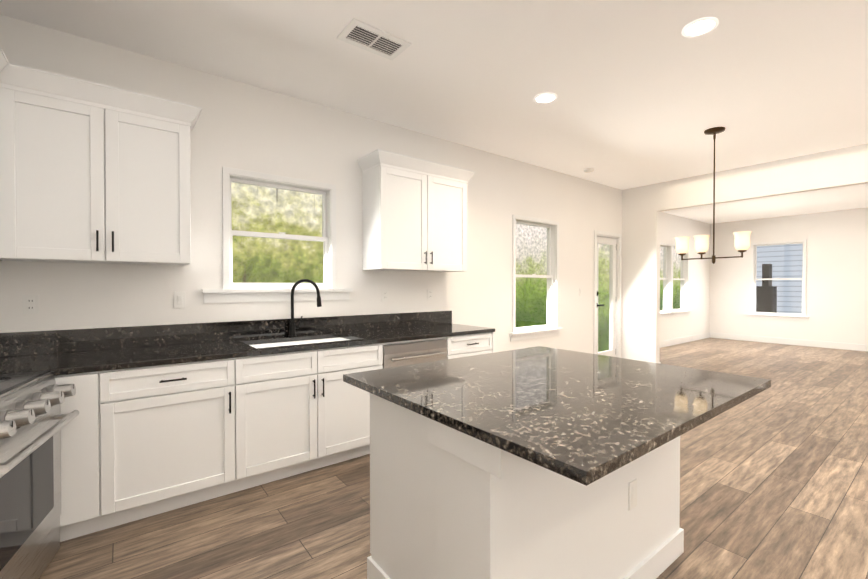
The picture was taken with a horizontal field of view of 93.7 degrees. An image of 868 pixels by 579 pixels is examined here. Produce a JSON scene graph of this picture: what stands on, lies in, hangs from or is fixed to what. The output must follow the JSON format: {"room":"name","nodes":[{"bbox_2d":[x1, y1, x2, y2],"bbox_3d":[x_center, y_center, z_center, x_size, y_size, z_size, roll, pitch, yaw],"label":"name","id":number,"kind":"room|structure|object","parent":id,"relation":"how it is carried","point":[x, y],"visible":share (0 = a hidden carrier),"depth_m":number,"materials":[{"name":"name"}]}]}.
{"room":"kitchen","nodes":[
{"label":"kitchen","id":0,"kind":"room"},
{"bbox_2d":[0,14,621,353],"bbox_3d":[0.092,-0.162,4.456,7.667,2.890,0.150,0,1,-38],"label":"wall","id":1,"kind":"structure","parent":0,"point":[242,126],"depth_m":3.39,"materials":[{"name":"paint"}]},
{"bbox_2d":[22,295,38,313],"bbox_3d":[-2.405,0.089,2.428,0.070,0.115,0.009,0,1,-38],"label":"outlet","id":2,"kind":"object","parent":1,"relation":"attached to","point":[30,304],"visible":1,"depth_m":2.43,"materials":[{"name":"white plastic"}]},
{"bbox_2d":[0,63,201,265],"bbox_3d":[-1.986,-0.671,2.503,0.932,1.008,0.386,0,1,-38],"label":"upper cabinet","id":3,"kind":"object","parent":1,"relation":"attached to","point":[92,172],"visible":1,"depth_m":2.34,"materials":[{"name":"white paint"}]},
{"bbox_2d":[174,292,185,307],"bbox_3d":[-1.805,0.074,2.890,0.070,0.115,0.012,0,1,-38],"label":"outlet","id":4,"kind":"object","parent":1,"relation":"attached to","point":[179,299],"visible":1,"depth_m":2.89,"materials":[{"name":"white plastic"}]},
{"bbox_2d":[0,311,451,354],"bbox_3d":[-1.289,0.311,3.282,3.736,0.140,0.022,0,1,-38],"label":"backsplash","id":5,"kind":"structure","parent":1,"relation":"attached to","point":[90,339],"depth_m":2.91,"materials":[{"name":"black stone"}]},
{"bbox_2d":[202,167,351,302],"bbox_3d":[-1.263,-0.413,3.374,1.184,1.019,0.200,0,1,-38],"label":"window frame","id":6,"kind":"structure","parent":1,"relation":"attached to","point":[228,294],"depth_m":3.28,"materials":[{"name":"white paint"}]},
{"bbox_2d":[230,178,327,287],"bbox_3d":[-1.275,-0.443,3.389,0.798,0.852,0.078,0,1,-38],"label":"window","id":7,"kind":"structure","parent":1,"relation":"in","point":[306,238],"depth_m":3.37,"materials":[{"name":"white paint"}]},
{"bbox_2d":[382,289,387,300],"bbox_3d":[-0.471,0.056,3.922,0.070,0.115,0.009,0,1,-38],"label":"outlet","id":8,"kind":"object","parent":1,"relation":"attached to","point":[384,294],"visible":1,"depth_m":3.92,"materials":[{"name":"white plastic"}]},
{"bbox_2d":[357,149,474,271],"bbox_3d":[-0.144,-0.686,3.927,1.128,1.008,0.386,0,1,-38],"label":"upper cabinet","id":9,"kind":"object","parent":1,"relation":"attached to","point":[414,214],"visible":1,"depth_m":3.74,"materials":[{"name":"white paint"}]},
{"bbox_2d":[427,289,432,299],"bbox_3d":[-0.042,0.053,4.253,0.070,0.115,0.009,0,1,-38],"label":"outlet","id":10,"kind":"object","parent":1,"relation":"attached to","point":[429,294],"visible":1,"depth_m":4.25,"materials":[{"name":"white plastic"}]},
{"bbox_2d":[516,221,552,330],"bbox_3d":[1.297,-0.176,5.379,0.832,1.396,0.078,0,1,-38],"label":"window","id":11,"kind":"structure","parent":1,"relation":"in","point":[540,276],"depth_m":5.48,"materials":[{"name":"white paint"}]},
{"bbox_2d":[509,215,562,340],"bbox_3d":[1.309,-0.145,5.364,1.038,1.563,0.200,0,1,-38],"label":"window frame","id":12,"kind":"structure","parent":1,"relation":"attached to","point":[554,330],"depth_m":5.47,"materials":[{"name":"white paint"}]},
{"bbox_2d":[596,236,615,356],"bbox_3d":[2.715,0.208,6.422,0.644,2.060,0.109,0,1,-38],"label":"back door","id":13,"kind":"structure","parent":1,"relation":"in","point":[611,352],"depth_m":6.56,"materials":[{"name":"white paint"}]},
{"bbox_2d":[593,230,621,357],"bbox_3d":[2.688,0.182,6.455,0.795,2.160,0.167,0,1,-38],"label":"door frame","id":14,"kind":"structure","parent":1,"relation":"attached to","point":[617,237],"depth_m":6.60,"materials":[{"name":"white paint"}]},
{"bbox_2d":[0,0,867,223],"bbox_3d":[4.133,-1.659,3.613,13.050,0.120,7.400,0,1,-38],"label":"ceiling","id":15,"kind":"structure","parent":0,"point":[646,92],"depth_m":2.94,"materials":[{"name":"paint"}]},
{"bbox_2d":[337,18,411,59],"bbox_3d":[-0.379,-1.583,2.592,0.410,0.009,0.236,0,1,-38],"label":"ceiling vent","id":16,"kind":"object","parent":15,"relation":"in","point":[366,36],"visible":1,"depth_m":2.58,"materials":[{"name":"white plastic"}]},
{"bbox_2d":[534,92,556,102],"bbox_3d":[0.928,-1.592,3.387,0.190,0.008,0.190,0,1,-38],"label":"recessed light","id":17,"kind":"object","parent":15,"relation":"in","point":[547,97],"visible":1,"depth_m":3.37,"materials":[{"name":"white"}]},
{"bbox_2d":[584,168,593,172],"bbox_3d":[2.088,-1.601,5.484,0.132,0.033,0.132,0,1,-38],"label":"smoke detector","id":18,"kind":"object","parent":15,"relation":"attached to","point":[588,170],"visible":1,"depth_m":5.44,"materials":[{"name":"white plastic"}]},
{"bbox_2d":[682,17,718,36],"bbox_3d":[1.607,-1.582,2.459,0.190,0.008,0.190,0,1,-38],"label":"recessed light","id":19,"kind":"object","parent":15,"relation":"in","point":[700,26],"visible":1,"depth_m":2.45,"materials":[{"name":"white"}]},
{"bbox_2d":[675,127,751,263],"bbox_3d":[2.805,-0.930,4.121,0.180,1.345,0.676,0,1,-38],"label":"chandelier","id":20,"kind":"object","parent":15,"relation":"hanging from","point":[742,242],"visible":1,"depth_m":4.10,"materials":[{"name":"white glass"}]},
{"bbox_2d":[39,338,867,578],"bbox_3d":[4.133,1.351,3.645,13.050,0.120,7.400,0,1,-38],"label":"floor","id":21,"kind":"structure","parent":0,"point":[774,481],"depth_m":2.41,"materials":[{"name":"brown wood"}]},
{"bbox_2d":[0,370,78,578],"bbox_3d":[-1.845,0.855,1.545,0.720,0.917,0.755,0,1,-38],"label":"range","id":22,"kind":"object","parent":21,"relation":"on","point":[33,421],"visible":1,"depth_m":1.71,"materials":[{"name":"silver metal"}]},
{"bbox_2d":[54,371,119,541],"bbox_3d":[-1.995,0.864,2.344,0.247,0.882,0.653,0,1,-38],"label":"base cabinet","id":23,"kind":"object","parent":21,"relation":"on","point":[90,460],"depth_m":2.11,"materials":[{"name":"white paint"}]},
{"bbox_2d":[116,359,247,524],"bbox_3d":[-1.664,0.861,2.599,0.713,0.882,0.653,0,1,-38],"label":"base cabinet","id":24,"kind":"object","parent":21,"relation":"on","point":[169,417],"depth_m":2.36,"materials":[{"name":"white paint"}]},
{"bbox_2d":[0,323,494,374],"bbox_3d":[-1.092,0.400,3.028,3.736,0.032,0.666,0,1,-38],"label":"countertop","id":25,"kind":"structure","parent":24,"relation":"on","point":[116,358],"depth_m":2.59,"materials":[{"name":"black stone"}]},
{"bbox_2d":[288,279,321,336],"bbox_3d":[-1.046,0.147,3.291,0.217,0.465,0.201,0,1,-38],"label":"faucet","id":26,"kind":"object","parent":25,"relation":"on","point":[293,327],"visible":1,"depth_m":3.28,"materials":[{"name":"black metal"}]},
{"bbox_2d":[248,335,383,487],"bbox_3d":[-1.037,0.856,3.084,1.119,0.882,0.653,0,1,-38],"label":"base cabinet","id":27,"kind":"object","parent":21,"relation":"on","point":[303,416],"depth_m":2.81,"materials":[{"name":"white paint"}]},
{"bbox_2d":[382,339,446,368],"bbox_3d":[-0.303,0.863,3.578,0.639,0.858,0.643,0,1,-38],"label":"dishwasher","id":28,"kind":"object","parent":21,"relation":"on","point":[404,354],"visible":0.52,"depth_m":3.33,"materials":[{"name":"silver metal"}]},
{"bbox_2d":[408,331,494,358],"bbox_3d":[0.148,0.846,3.999,0.580,0.882,0.653,0,1,-38],"label":"base cabinet","id":29,"kind":"object","parent":21,"relation":"on","point":[458,346],"depth_m":3.71,"materials":[{"name":"white paint"}]},
{"bbox_2d":[365,390,683,578],"bbox_3d":[0.476,0.869,1.891,1.374,0.882,0.835,0,1,-38],"label":"kitchen island","id":30,"kind":"object","parent":21,"relation":"on","point":[445,504],"depth_m":1.50,"materials":[{"name":"white paint"}]},
{"bbox_2d":[343,346,770,485],"bbox_3d":[0.529,0.412,1.842,1.444,0.032,1.250,0,1,-38],"label":"island countertop","id":31,"kind":"structure","parent":30,"relation":"on","point":[579,417],"depth_m":1.48,"materials":[{"name":"black stone"}]},
{"bbox_2d":[660,212,709,340],"bbox_3d":[4.950,-0.208,8.841,5.383,2.890,0.150,0,1,-38],"label":"wall","id":32,"kind":"structure","parent":0,"point":[696,321],"depth_m":9.64,"materials":[{"name":"paint"}]},
{"bbox_2d":[660,246,667,311],"bbox_3d":[4.824,-0.229,8.736,0.804,1.431,0.078,0,1,-38],"label":"window","id":33,"kind":"structure","parent":32,"relation":"in","point":[665,272],"depth_m":8.95,"materials":[{"name":"white paint"}]},
{"bbox_2d":[660,242,690,317],"bbox_3d":[5.196,-0.201,9.000,1.920,1.598,0.200,0,1,-38],"label":"window frame","id":34,"kind":"structure","parent":32,"relation":"attached to","point":[669,312],"depth_m":9.02,"materials":[{"name":"white paint"}]},
{"bbox_2d":[673,248,684,310],"bbox_3d":[5.545,-0.235,9.292,0.804,1.431,0.078,0,1,-38],"label":"window","id":35,"kind":"structure","parent":32,"relation":"in","point":[683,289],"depth_m":9.47,"materials":[{"name":"white paint"}]},
{"bbox_2d":[660,332,709,347],"bbox_3d":[4.929,1.170,8.733,5.196,0.135,0.015,0,1,-38],"label":"baseboard","id":36,"kind":"structure","parent":32,"relation":"attached to","point":[676,341],"depth_m":9.35,"materials":[{"name":"white paint"}]},
{"bbox_2d":[621,143,867,362],"bbox_3d":[5.142,-0.159,4.093,0.120,2.890,6.600,0,1,-38],"label":"wall","id":37,"kind":"structure","parent":0,"point":[643,207],"depth_m":6.09,"materials":[{"name":"paint"}]},
{"bbox_2d":[709,207,867,344],"bbox_3d":[9.237,-0.195,7.572,0.150,2.890,7.100,0,1,-38],"label":"wall","id":38,"kind":"structure","parent":0,"point":[837,279],"depth_m":8.80,"materials":[{"name":"paint"}]},
{"bbox_2d":[748,239,808,320],"bbox_3d":[7.868,-0.207,9.303,0.200,1.783,1.083,0,1,-38],"label":"window frame","id":39,"kind":"structure","parent":38,"relation":"attached to","point":[804,317],"depth_m":9.25,"materials":[{"name":"white paint"}]},
{"bbox_2d":[754,242,803,315],"bbox_3d":[7.883,-0.237,9.314,0.078,1.616,0.877,0,1,-38],"label":"window","id":40,"kind":"structure","parent":38,"relation":"in","point":[776,279],"depth_m":9.35,"materials":[{"name":"white paint"}]},
{"bbox_2d":[710,332,867,351],"bbox_3d":[9.172,1.183,7.536,0.012,0.135,7.098,0,1,-38],"label":"baseboard","id":41,"kind":"structure","parent":38,"relation":"attached to","point":[822,344],"depth_m":9.05,"materials":[{"name":"white paint"}]},
{"bbox_3d":[-0.818,-0.110,-0.512,0.150,2.890,6.600,0,1,-38],"label":"wall","id":42,"kind":"structure","parent":0,"visible":0},
{"bbox_2d":[0,46,8,260],"bbox_3d":[-2.262,-0.664,1.835,0.439,1.008,1.106,0,1,-38],"label":"upper cabinet","id":43,"kind":"object","parent":42,"relation":"attached to","point":[4,62],"visible":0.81,"depth_m":2.04,"materials":[{"name":"white paint"}]},
{"label":"outside","id":44,"kind":"structure","parent":0,"visible":0},
{"bbox_2d":[231,182,322,287],"bbox_3d":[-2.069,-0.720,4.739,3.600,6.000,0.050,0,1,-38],"label":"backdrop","id":45,"kind":"structure","parent":44,"point":[266,228],"depth_m":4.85,"materials":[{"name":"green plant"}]},
{"bbox_2d":[516,224,680,326],"bbox_3d":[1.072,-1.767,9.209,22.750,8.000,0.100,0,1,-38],"label":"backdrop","id":46,"kind":"structure","parent":44,"point":[527,251],"depth_m":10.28,"materials":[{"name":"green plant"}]},
{"bbox_2d":[598,244,609,351],"bbox_3d":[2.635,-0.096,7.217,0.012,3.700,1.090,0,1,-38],"label":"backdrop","id":47,"kind":"structure","parent":44,"point":[604,297],"depth_m":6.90,"materials":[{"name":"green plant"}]},
{"bbox_2d":[756,244,802,313],"bbox_3d":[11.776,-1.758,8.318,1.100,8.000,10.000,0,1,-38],"label":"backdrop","id":48,"kind":"structure","parent":44,"point":[772,269],"depth_m":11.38,"materials":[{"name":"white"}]}
]}

